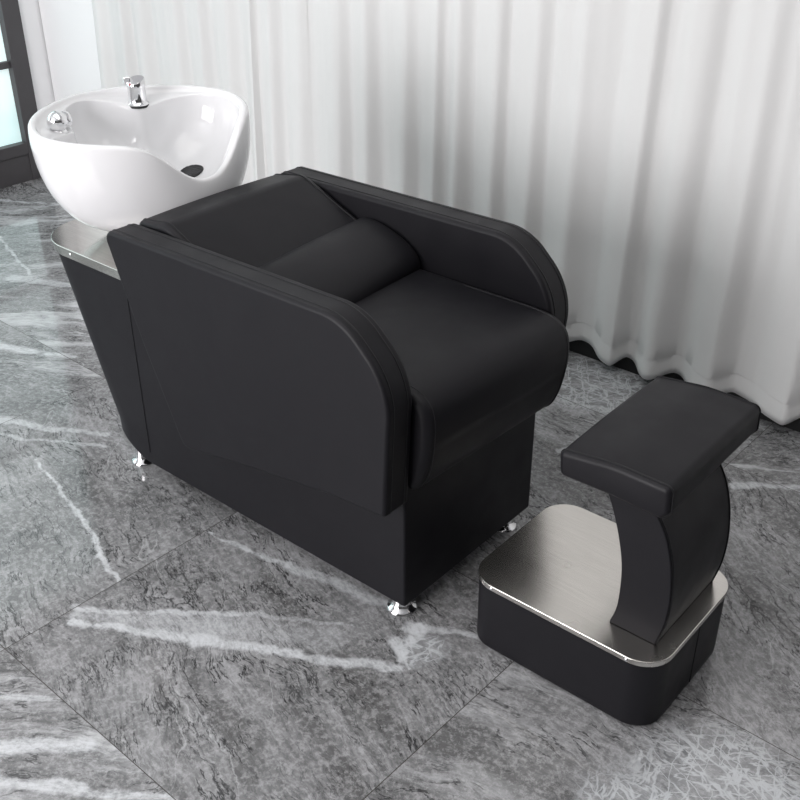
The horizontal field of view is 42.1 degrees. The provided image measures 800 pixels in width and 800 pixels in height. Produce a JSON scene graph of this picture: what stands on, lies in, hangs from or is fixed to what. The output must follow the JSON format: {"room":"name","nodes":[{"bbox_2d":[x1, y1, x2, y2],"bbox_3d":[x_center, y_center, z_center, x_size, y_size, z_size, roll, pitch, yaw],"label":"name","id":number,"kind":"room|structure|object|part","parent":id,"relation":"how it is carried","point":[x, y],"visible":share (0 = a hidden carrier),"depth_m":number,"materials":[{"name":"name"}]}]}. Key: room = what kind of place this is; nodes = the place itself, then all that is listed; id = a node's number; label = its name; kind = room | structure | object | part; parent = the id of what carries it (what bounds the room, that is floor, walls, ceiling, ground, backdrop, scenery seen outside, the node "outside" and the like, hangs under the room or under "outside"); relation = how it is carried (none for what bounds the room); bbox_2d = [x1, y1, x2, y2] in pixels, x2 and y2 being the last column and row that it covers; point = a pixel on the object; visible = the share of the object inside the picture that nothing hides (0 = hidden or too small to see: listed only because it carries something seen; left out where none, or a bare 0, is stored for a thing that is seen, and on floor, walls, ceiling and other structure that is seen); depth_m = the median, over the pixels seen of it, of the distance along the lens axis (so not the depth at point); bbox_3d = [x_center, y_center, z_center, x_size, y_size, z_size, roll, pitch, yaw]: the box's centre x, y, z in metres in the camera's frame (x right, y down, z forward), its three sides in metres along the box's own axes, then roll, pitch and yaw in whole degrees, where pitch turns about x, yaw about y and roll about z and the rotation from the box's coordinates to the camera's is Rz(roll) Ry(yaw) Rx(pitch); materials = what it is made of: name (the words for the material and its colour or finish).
{"room":"salon","nodes":[
{"label":"salon","id":0,"kind":"room"},
{"bbox_2d":[18,0,54,110],"bbox_3d":[-3.511,-1.245,2.517,0.140,2.800,5.900,23,38,34],"label":"wall","id":1,"kind":"structure","parent":0,"point":[30,13],"depth_m":4.74,"materials":[{"name":"white paint"}]},
{"bbox_2d":[0,0,40,188],"bbox_3d":[-2.884,-1.435,3.183,0.072,2.450,3.643,23,38,34],"label":"door","id":2,"kind":"structure","parent":1,"relation":"in","point":[18,105],"depth_m":4.75,"materials":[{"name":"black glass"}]},
{"bbox_3d":[-2.004,-2.023,4.063,0.006,2.212,0.723,23,38,34],"label":"pane","id":3,"kind":"part","parent":2,"relation":"part of","materials":[{"name":"clear glass"}]},
{"bbox_2d":[38,0,101,100],"bbox_3d":[1.305,-1.094,2.247,7.600,2.800,0.122,23,38,34],"label":"wall","id":4,"kind":"structure","parent":0,"point":[68,25],"depth_m":4.63,"materials":[{"name":"white paint"}]},
{"bbox_2d":[92,0,799,424],"bbox_3d":[0.399,-1.355,2.828,4.600,2.595,0.070,23,38,34],"label":"curtain","id":5,"kind":"object","parent":4,"relation":"hanging from","point":[651,148],"visible":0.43,"depth_m":3.10,"materials":[{"name":"white fabric"}]},
{"bbox_2d":[569,340,799,431],"bbox_3d":[1.522,0.207,2.699,6.920,0.100,0.014,23,38,34],"label":"baseboard","id":6,"kind":"structure","parent":4,"relation":"attached to","point":[581,347],"depth_m":3.30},
{"bbox_2d":[0,178,799,799],"bbox_3d":[-0.513,1.147,1.207,8.100,0.001,6.400,24,38,35],"label":"floor","id":7,"kind":"structure","parent":0,"point":[159,641],"depth_m":2.26,"materials":[{"name":"grey stone"}]},
{"bbox_2d":[28,75,568,616],"bbox_3d":[-0.306,-0.203,2.565,1.413,0.948,0.620,23,38,34],"label":"chair","id":8,"kind":"object","parent":7,"relation":"on","point":[361,373],"visible":1,"depth_m":2.33,"materials":[{"name":"black leather"}]},
{"bbox_2d":[51,219,120,279],"bbox_3d":[-0.584,-0.424,2.707,0.561,0.025,0.498,23,38,34],"label":"tray","id":9,"kind":"object","parent":8,"relation":"on","point":[85,247],"depth_m":2.62,"materials":[{"name":"silver metal"}]},
{"bbox_2d":[28,75,250,231],"bbox_3d":[-0.650,-0.615,2.668,0.503,0.343,0.583,23,38,34],"label":"basin","id":10,"kind":"object","parent":8,"relation":"in","point":[114,158],"depth_m":2.60,"materials":[{"name":"white ceramic"}]},
{"bbox_3d":[-0.707,0.141,2.860,0.071,0.056,0.071,23,38,34],"label":"leg","id":11,"kind":"part","parent":8,"relation":"part of","materials":[{"name":"silver metal"}]},
{"bbox_3d":[-0.320,-0.351,2.492,0.384,0.245,0.453,23,38,34],"label":"backrest","id":12,"kind":"part","parent":8,"relation":"part of","materials":[{"name":"black leather"}]},
{"bbox_3d":[-0.320,-0.047,2.260,0.844,0.508,0.077,23,38,34],"label":"armrest","id":13,"kind":"part","parent":8,"relation":"part of","materials":[{"name":"black leather"}]},
{"bbox_2d":[258,218,419,302],"bbox_3d":[-0.171,-0.275,2.390,0.216,0.151,0.453,23,38,34],"label":"lumbar cushion","id":14,"kind":"object","parent":8,"relation":"on","point":[355,260],"depth_m":2.40,"materials":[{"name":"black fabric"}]},
{"bbox_3d":[0.004,0.444,2.343,0.071,0.056,0.071,23,38,34],"label":"leg","id":15,"kind":"part","parent":8,"relation":"part of","materials":[{"name":"silver metal"}]},
{"bbox_3d":[0.033,-0.255,2.612,0.856,0.508,0.082,23,38,34],"label":"armrest","id":16,"kind":"part","parent":8,"relation":"part of","materials":[{"name":"black leather"}]},
{"bbox_3d":[0.043,-0.062,2.304,0.495,0.257,0.457,23,38,34],"label":"seat","id":17,"kind":"part","parent":8,"relation":"part of","materials":[{"name":"black leather"}]},
{"bbox_3d":[0.260,0.290,2.604,0.071,0.056,0.071,23,38,34],"label":"leg","id":18,"kind":"part","parent":8,"relation":"part of","materials":[{"name":"silver metal"}]},
{"bbox_2d":[477,376,760,725],"bbox_3d":[0.449,0.269,2.154,0.445,0.546,0.438,23,38,34],"label":"footrest","id":19,"kind":"object","parent":7,"relation":"on","point":[620,616],"visible":1,"depth_m":2.03,"materials":[{"name":"black leather"}]},
{"bbox_3d":[0.424,0.373,2.181,0.445,0.013,0.356,23,38,34],"label":"steel plate","id":20,"kind":"part","parent":19,"relation":"part of","materials":[{"name":"silver metal"}]}
]}

